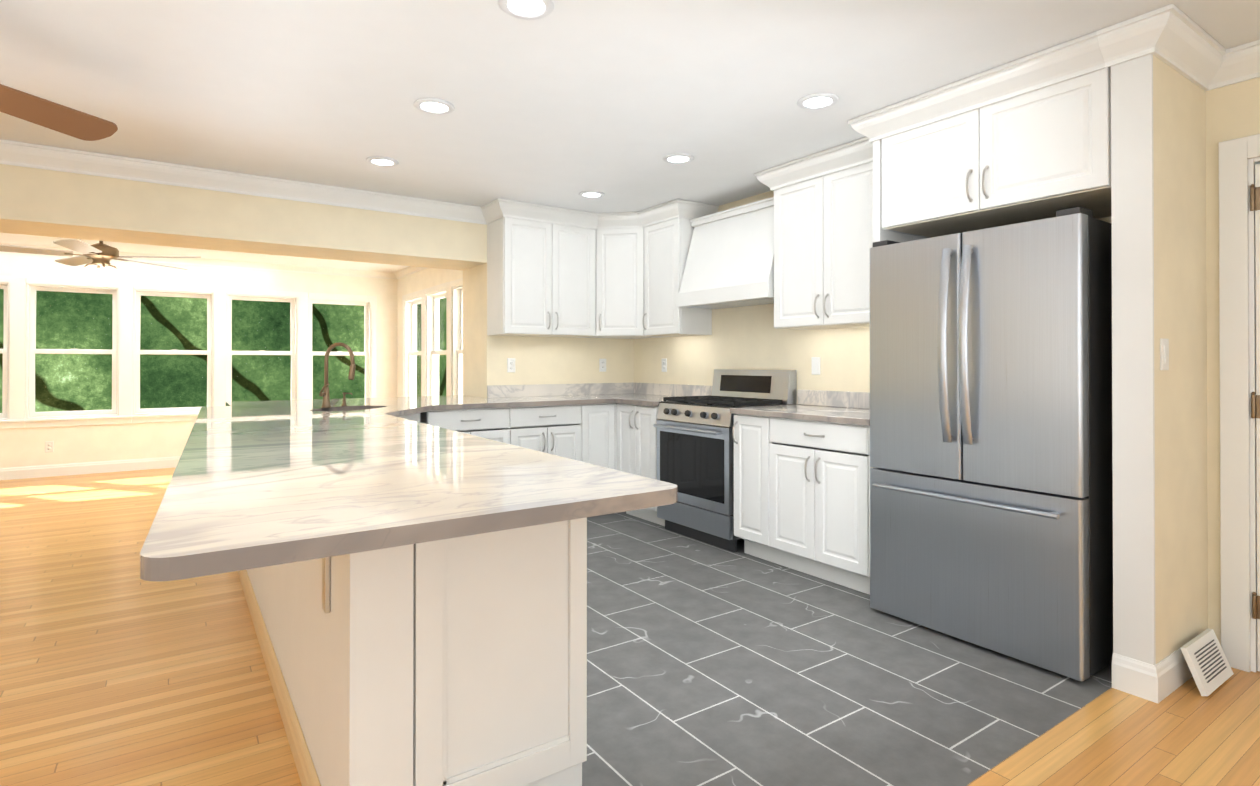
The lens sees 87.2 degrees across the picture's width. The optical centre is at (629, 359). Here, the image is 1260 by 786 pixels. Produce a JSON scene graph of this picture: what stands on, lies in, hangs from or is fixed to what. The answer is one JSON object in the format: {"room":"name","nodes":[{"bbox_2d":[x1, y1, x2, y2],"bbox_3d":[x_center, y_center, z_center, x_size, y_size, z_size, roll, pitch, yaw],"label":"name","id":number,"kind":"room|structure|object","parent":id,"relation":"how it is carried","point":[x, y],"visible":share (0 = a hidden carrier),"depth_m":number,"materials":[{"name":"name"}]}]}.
{"room":"kitchen","nodes":[
{"label":"kitchen","id":0,"kind":"room"},
{"bbox_2d":[0,252,395,467],"bbox_3d":[-5.729,-0.022,7.361,6.400,2.520,0.150,0,0,-35],"label":"wall","id":1,"kind":"structure","parent":0,"point":[20,447],"depth_m":7.48,"materials":[{"name":"beige paint"}]},
{"bbox_2d":[0,275,25,428],"bbox_3d":[-6.683,-0.075,6.678,0.892,1.570,0.195,0,0,-35],"label":"window","id":2,"kind":"structure","parent":1,"relation":"in","point":[13,401],"depth_m":6.83,"materials":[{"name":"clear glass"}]},
{"bbox_2d":[45,441,53,451],"bbox_3d":[-6.129,0.921,6.984,0.070,0.115,0.008,0,0,-35],"label":"outlet","id":3,"kind":"object","parent":1,"relation":"attached to","point":[49,446],"visible":1,"depth_m":6.98,"materials":[{"name":"white plastic"}]},
{"bbox_2d":[25,277,132,427],"bbox_3d":[-5.950,-0.073,7.182,0.892,1.570,0.195,0,0,-35],"label":"window","id":4,"kind":"structure","parent":1,"relation":"in","point":[121,411],"depth_m":7.22,"materials":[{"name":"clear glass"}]},
{"bbox_2d":[0,456,180,479],"bbox_3d":[-5.683,1.175,7.287,6.100,0.125,0.015,0,0,-35],"label":"baseboard","id":5,"kind":"structure","parent":1,"relation":"attached to","point":[9,473],"depth_m":7.15,"materials":[{"name":"white wood"}]},
{"bbox_2d":[132,283,225,422],"bbox_3d":[-5.217,-0.070,7.687,0.892,1.570,0.195,0,0,-35],"label":"window","id":6,"kind":"structure","parent":1,"relation":"in","point":[215,351],"depth_m":7.72,"materials":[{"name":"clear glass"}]},
{"bbox_2d":[0,243,391,278],"bbox_3d":[-5.666,-1.151,7.275,6.100,0.100,0.074,0,0,-35],"label":"crown molding","id":7,"kind":"structure","parent":1,"relation":"attached to","point":[184,261],"depth_m":7.98,"materials":[{"name":"white wood"}]},
{"bbox_2d":[226,288,307,401],"bbox_3d":[-4.483,-0.067,8.191,0.892,1.570,0.195,0,0,-35],"label":"window","id":8,"kind":"structure","parent":1,"relation":"in","point":[298,351],"depth_m":8.32,"materials":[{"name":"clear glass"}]},
{"bbox_2d":[308,293,376,398],"bbox_3d":[-3.769,-0.065,8.682,0.847,1.570,0.195,0,0,-35],"label":"window","id":9,"kind":"structure","parent":1,"relation":"in","point":[369,303],"depth_m":8.81,"materials":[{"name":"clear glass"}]},
{"bbox_2d":[0,164,631,397],"bbox_3d":[-3.033,-0.038,4.306,7.080,2.520,0.540,0,0,-35],"label":"wall","id":10,"kind":"structure","parent":0,"point":[33,201],"depth_m":4.59,"materials":[{"name":"beige paint"}]},
{"bbox_2d":[0,139,487,224],"bbox_3d":[-3.409,-1.142,3.675,5.561,0.115,0.085,0,0,-35],"label":"crown molding","id":11,"kind":"structure","parent":10,"relation":"attached to","point":[14,153],"depth_m":4.22,"materials":[{"name":"white wood"}]},
{"bbox_2d":[507,358,514,371],"bbox_3d":[-0.966,0.048,5.393,0.070,0.115,0.008,0,0,-35],"label":"electrical outlet","id":12,"kind":"object","parent":10,"relation":"attached to","point":[510,364],"visible":1,"depth_m":5.39,"materials":[{"name":"white plastic"}]},
{"bbox_2d":[481,198,642,338],"bbox_3d":[-0.404,-0.690,5.395,1.514,1.000,0.649,0,0,-35],"label":"upper cabinet","id":13,"kind":"object","parent":10,"relation":"attached to","point":[552,271],"depth_m":5.28,"materials":[{"name":"white wood"}]},
{"bbox_2d":[599,359,605,371],"bbox_3d":[-0.241,0.050,5.892,0.070,0.115,0.008,0,0,-35],"label":"electrical outlet","id":14,"kind":"object","parent":10,"relation":"attached to","point":[602,365],"visible":1,"depth_m":5.89,"materials":[{"name":"white plastic"}]},
{"bbox_2d":[396,268,462,396],"bbox_3d":[-2.065,-0.021,7.539,0.160,2.520,3.690,0,0,-35],"label":"wall","id":15,"kind":"structure","parent":0,"point":[429,277],"depth_m":8.39,"materials":[{"name":"beige paint"}]},
{"bbox_2d":[392,266,426,279],"bbox_3d":[-2.127,-1.150,7.447,0.074,0.100,3.600,0,0,-35],"label":"crown molding","id":16,"kind":"structure","parent":15,"relation":"attached to","point":[409,270],"depth_m":8.56,"materials":[{"name":"white wood"}]},
{"bbox_2d":[402,289,425,396],"bbox_3d":[-2.692,-0.066,8.421,0.195,1.569,0.990,0,0,-35],"label":"window","id":17,"kind":"structure","parent":15,"relation":"in","point":[410,302],"depth_m":8.72,"materials":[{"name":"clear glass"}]},
{"bbox_2d":[425,281,451,395],"bbox_3d":[-2.155,-0.070,7.639,0.195,1.570,0.912,0,0,-35],"label":"window","id":18,"kind":"structure","parent":15,"relation":"in","point":[436,293],"depth_m":7.96,"materials":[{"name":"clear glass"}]},
{"bbox_2d":[451,278,462,394],"bbox_3d":[-1.658,-0.074,6.916,0.195,1.570,0.847,0,0,-35],"label":"window","id":19,"kind":"structure","parent":15,"relation":"in","point":[457,285],"depth_m":7.23,"materials":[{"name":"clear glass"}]},
{"bbox_2d":[0,467,1259,785],"bbox_3d":[-1.955,1.264,2.819,7.780,0.100,12.600,0,0,-35],"label":"floor","id":20,"kind":"structure","parent":0,"point":[710,665],"depth_m":2.44,"materials":[{"name":"grey tile"}]},
{"bbox_2d":[250,567,261,628],"bbox_3d":[-1.559,0.776,3.374,0.580,0.885,0.541,0,0,-35],"label":"base cabinet","id":21,"kind":"object","parent":20,"relation":"on","point":[255,573],"depth_m":3.05,"materials":[{"name":"white wood"}]},
{"bbox_2d":[262,565,277,676],"bbox_3d":[-1.236,0.774,2.904,0.580,0.885,0.600,0,0,-35],"label":"base cabinet","id":22,"kind":"object","parent":20,"relation":"on","point":[269,574],"depth_m":2.64,"materials":[{"name":"white wood"}]},
{"bbox_2d":[278,561,305,752],"bbox_3d":[-0.896,0.771,2.409,0.580,0.885,0.600,0,0,-35],"label":"base cabinet","id":23,"kind":"object","parent":20,"relation":"on","point":[291,576],"depth_m":2.16,"materials":[{"name":"white wood"}]},
{"bbox_2d":[400,413,419,421],"bbox_3d":[-1.459,0.780,4.059,0.449,0.884,0.422,0,0,-35],"label":"base cabinet","id":24,"kind":"object","parent":20,"relation":"on","point":[414,417],"depth_m":4.25,"materials":[{"name":"white wood"}]},
{"bbox_2d":[302,517,586,785],"bbox_3d":[-0.541,0.768,1.901,0.589,0.885,0.640,0,0,-35],"label":"base cabinet","id":25,"kind":"object","parent":20,"relation":"on","point":[459,661],"depth_m":1.64,"materials":[{"name":"white wood"}]},
{"bbox_2d":[140,382,711,581],"bbox_3d":[-0.487,0.363,3.740,3.520,0.329,4.405,0,0,-35],"label":"countertop","id":26,"kind":"structure","parent":25,"relation":"on","point":[255,484],"depth_m":1.54,"materials":[{"name":"stone"}]},
{"bbox_2d":[319,342,355,407],"bbox_3d":[-1.809,0.097,4.082,0.184,0.406,0.192,0,0,-35],"label":"kitchen faucet","id":27,"kind":"object","parent":26,"relation":"on","point":[326,397],"visible":1,"depth_m":4.09,"materials":[{"name":"brown metal"}]},
{"bbox_2d":[341,392,352,405],"bbox_3d":[-1.823,0.257,4.260,0.061,0.089,0.060,0,0,-35],"label":"soap dispenser","id":28,"kind":"object","parent":26,"relation":"on","point":[344,400],"visible":1,"depth_m":4.25,"materials":[{"name":"brown metal"}]},
{"bbox_2d":[420,407,515,444],"bbox_3d":[-1.269,0.783,4.805,0.600,0.884,0.629,0,0,-35],"label":"base cabinet","id":29,"kind":"object","parent":20,"relation":"on","point":[497,424],"depth_m":4.59,"materials":[{"name":"white wood"}]},
{"bbox_2d":[516,404,583,461],"bbox_3d":[-0.786,0.785,5.137,0.608,0.884,0.629,0,0,-35],"label":"base cabinet","id":30,"kind":"object","parent":20,"relation":"on","point":[558,430],"depth_m":4.91,"materials":[{"name":"white wood"}]},
{"bbox_2d":[584,403,617,469],"bbox_3d":[-0.412,0.786,5.394,0.336,0.884,0.629,0,0,-35],"label":"base cabinet","id":31,"kind":"object","parent":20,"relation":"on","point":[586,433],"depth_m":5.15,"materials":[{"name":"white wood"}]},
{"bbox_2d":[617,403,664,525],"bbox_3d":[0.276,0.785,5.166,0.646,0.884,0.524,0,0,-35],"label":"base cabinet","id":32,"kind":"object","parent":20,"relation":"on","point":[636,442],"visible":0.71,"depth_m":4.98,"materials":[{"name":"white wood"}]},
{"bbox_2d":[653,369,796,551],"bbox_3d":[0.633,0.648,4.609,0.682,1.150,0.762,0,0,-35],"label":"range","id":33,"kind":"object","parent":20,"relation":"on","point":[695,452],"visible":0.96,"depth_m":4.45,"materials":[{"name":"grey metal"}]},
{"bbox_2d":[732,414,873,594],"bbox_3d":[1.163,0.778,3.875,0.646,0.884,1.006,0,0,-35],"label":"base cabinet","id":34,"kind":"object","parent":20,"relation":"on","point":[801,495],"visible":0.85,"depth_m":3.67,"materials":[{"name":"white wood"}]},
{"bbox_2d":[730,390,869,425],"bbox_3d":[1.165,0.267,3.879,0.638,0.134,1.005,0,0,-35],"label":"countertop","id":35,"kind":"structure","parent":34,"relation":"on","point":[845,407],"depth_m":4.02,"materials":[{"name":"stone"}]},
{"bbox_2d":[870,207,1112,680],"bbox_3d":[1.670,0.324,2.999,0.784,1.782,0.910,0,0,-35],"label":"refrigerator","id":36,"kind":"object","parent":20,"relation":"on","point":[991,500],"visible":0.94,"depth_m":2.69,"materials":[{"name":"grey metal"}]},
{"bbox_2d":[1180,629,1233,695],"bbox_3d":[2.163,1.130,2.478,0.300,0.158,0.079,0,0,-35],"label":"floor vent","id":37,"kind":"object","parent":20,"relation":"in","point":[1207,662],"visible":1,"depth_m":2.45,"materials":[{"name":"white metal"}]},
{"bbox_2d":[0,0,1259,272],"bbox_3d":[-1.940,-1.267,2.722,7.480,0.120,12.200,0,0,-35],"label":"ceiling","id":38,"kind":"structure","parent":0,"point":[564,102],"depth_m":2.85,"materials":[{"name":"white paint"}]},
{"bbox_2d":[0,84,117,140],"bbox_3d":[-2.295,-0.964,1.990,1.143,0.492,1.128,0,0,-35],"label":"room ceiling fan","id":39,"kind":"object","parent":38,"relation":"hanging from","point":[60,118],"visible":1,"depth_m":2.52,"materials":[{"name":"brown wood"}]},
{"bbox_2d":[0,239,200,283],"bbox_3d":[-4.179,-0.897,5.160,1.387,0.592,1.405,0,0,-35],"label":"ceiling fan","id":40,"kind":"object","parent":38,"relation":"hanging from","point":[100,253],"visible":0.92,"depth_m":5.13,"materials":[{"name":"brown wood"}]},
{"bbox_2d":[366,156,398,166],"bbox_3d":[-1.495,-1.193,3.998,0.188,0.011,0.188,0,0,-35],"label":"recessed light","id":41,"kind":"object","parent":38,"relation":"in","point":[382,161],"visible":1,"depth_m":3.99,"materials":[{"name":"white plastic"}]},
{"bbox_2d":[414,98,454,114],"bbox_3d":[-0.928,-1.198,3.139,0.188,0.011,0.188,0,0,-35],"label":"recessed light","id":42,"kind":"object","parent":38,"relation":"in","point":[433,106],"visible":1,"depth_m":3.12,"materials":[{"name":"white plastic"}]},
{"bbox_2d":[498,0,553,19],"bbox_3d":[-0.352,-1.203,2.248,0.188,0.011,0.188,0,0,-35],"label":"recessed light","id":43,"kind":"object","parent":38,"relation":"in","point":[529,9],"visible":1,"depth_m":2.26,"materials":[{"name":"white plastic"}]},
{"bbox_2d":[579,191,604,197],"bbox_3d":[-0.276,-1.189,4.776,0.188,0.011,0.188,0,0,-35],"label":"recessed light","id":44,"kind":"object","parent":38,"relation":"in","point":[592,194],"visible":1,"depth_m":4.77,"materials":[{"name":"white plastic"}]},
{"bbox_2d":[663,153,693,163],"bbox_3d":[0.288,-1.194,3.938,0.188,0.011,0.188,0,0,-35],"label":"recessed light","id":45,"kind":"object","parent":38,"relation":"in","point":[677,158],"visible":1,"depth_m":3.93,"materials":[{"name":"white plastic"}]},
{"bbox_2d":[797,93,838,109],"bbox_3d":[0.873,-1.198,3.078,0.188,0.011,0.188,0,0,-35],"label":"recessed light","id":46,"kind":"object","parent":38,"relation":"in","point":[815,101],"visible":1,"depth_m":3.07,"materials":[{"name":"white plastic"}]},
{"bbox_2d":[632,77,1259,644],"bbox_3d":[2.117,-0.044,3.169,0.180,2.520,8.250,0,0,-35],"label":"wall","id":47,"kind":"structure","parent":0,"point":[745,337],"depth_m":4.38,"materials":[{"name":"beige paint"}]},
{"bbox_2d":[662,359,666,371],"bbox_3d":[0.293,0.049,5.707,0.008,0.115,0.070,0,0,-35],"label":"electrical outlet","id":48,"kind":"object","parent":47,"relation":"attached to","point":[664,365],"visible":1,"depth_m":5.70,"materials":[{"name":"white plastic"}]},
{"bbox_2d":[637,199,718,337],"bbox_3d":[0.310,-0.691,5.311,0.434,1.000,0.720,0,0,-35],"label":"upper cabinet","id":49,"kind":"object","parent":47,"relation":"attached to","point":[664,230],"depth_m":5.16,"materials":[{"name":"white wood"}]},
{"bbox_2d":[677,197,773,308],"bbox_3d":[0.765,-0.732,4.710,0.363,0.680,0.947,0,0,-35],"label":"wood range hood","id":50,"kind":"object","parent":47,"relation":"attached to","point":[730,261],"visible":0.67,"depth_m":4.62,"materials":[{"name":"white wood"}]},
{"bbox_2d":[812,357,819,374],"bbox_3d":[1.221,0.042,4.355,0.010,0.115,0.070,0,0,-35],"label":"light switch","id":51,"kind":"object","parent":47,"relation":"attached to","point":[815,365],"visible":1,"depth_m":4.35,"materials":[{"name":"white plastic"}]},
{"bbox_2d":[770,139,919,329],"bbox_3d":[1.275,-0.698,3.998,0.331,0.999,0.796,0,0,-35],"label":"upper cabinet","id":52,"kind":"object","parent":47,"relation":"attached to","point":[824,233],"depth_m":3.88,"materials":[{"name":"white wood"}]},
{"bbox_2d":[874,35,1111,238],"bbox_3d":[1.764,-0.923,3.043,0.609,0.559,0.976,0,0,-35],"label":"upper cabinet","id":53,"kind":"object","parent":47,"relation":"attached to","point":[1025,139],"depth_m":2.82,"materials":[{"name":"white wood"}]},
{"bbox_2d":[1201,40,1259,90],"bbox_3d":[3.258,-1.155,1.283,0.085,0.115,3.360,0,0,-35],"label":"crown molding","id":54,"kind":"structure","parent":47,"relation":"attached to","point":[1245,57],"depth_m":2.56,"materials":[{"name":"white wood"}]},
{"bbox_2d":[1219,134,1259,671],"bbox_3d":[2.708,0.170,2.291,0.200,2.082,0.976,0,0,-35],"label":"door frame","id":55,"kind":"structure","parent":47,"relation":"attached to","point":[1239,158],"depth_m":2.59,"materials":[{"name":"white wood"}]},
{"bbox_2d":[1250,164,1259,670],"bbox_3d":[2.627,0.222,2.244,0.103,1.962,0.784,0,0,-35],"label":"door","id":56,"kind":"structure","parent":47,"relation":"in","point":[1255,206],"depth_m":2.56,"materials":[{"name":"white wood"}]},
{"bbox_2d":[1104,54,1211,664],"bbox_3d":[2.066,-0.047,2.572,0.580,2.520,0.125,0,0,-35],"label":"wall","id":57,"kind":"structure","parent":0,"point":[1172,128],"depth_m":2.44,"materials":[{"name":"beige paint"}]},
{"bbox_2d":[1160,338,1168,369],"bbox_3d":[1.948,-0.018,2.408,0.070,0.115,0.010,0,0,-35],"label":"light switch","id":58,"kind":"object","parent":57,"relation":"attached to","point":[1164,354],"visible":0.98,"depth_m":2.40,"materials":[{"name":"white plastic"}]},
{"bbox_2d":[1132,628,1208,702],"bbox_3d":[2.091,1.150,2.516,0.595,0.125,0.045,0,0,-35],"label":"baseboard","id":59,"kind":"structure","parent":57,"relation":"attached to","point":[1164,678],"depth_m":2.38,"materials":[{"name":"white wood"}]},
{"bbox_2d":[1124,4,1231,87],"bbox_3d":[2.044,-1.148,2.455,0.575,0.115,0.115,0,0,-35],"label":"crown molding","id":60,"kind":"structure","parent":57,"relation":"attached to","point":[1182,42],"depth_m":2.40,"materials":[{"name":"white wood"}]},
{"label":"outside","id":61,"kind":"structure","parent":0,"visible":0},
{"bbox_2d":[0,289,445,412],"bbox_3d":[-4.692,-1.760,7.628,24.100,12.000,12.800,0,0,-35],"label":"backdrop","id":62,"kind":"structure","parent":61,"point":[82,322],"depth_m":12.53,"materials":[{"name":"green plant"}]}
]}

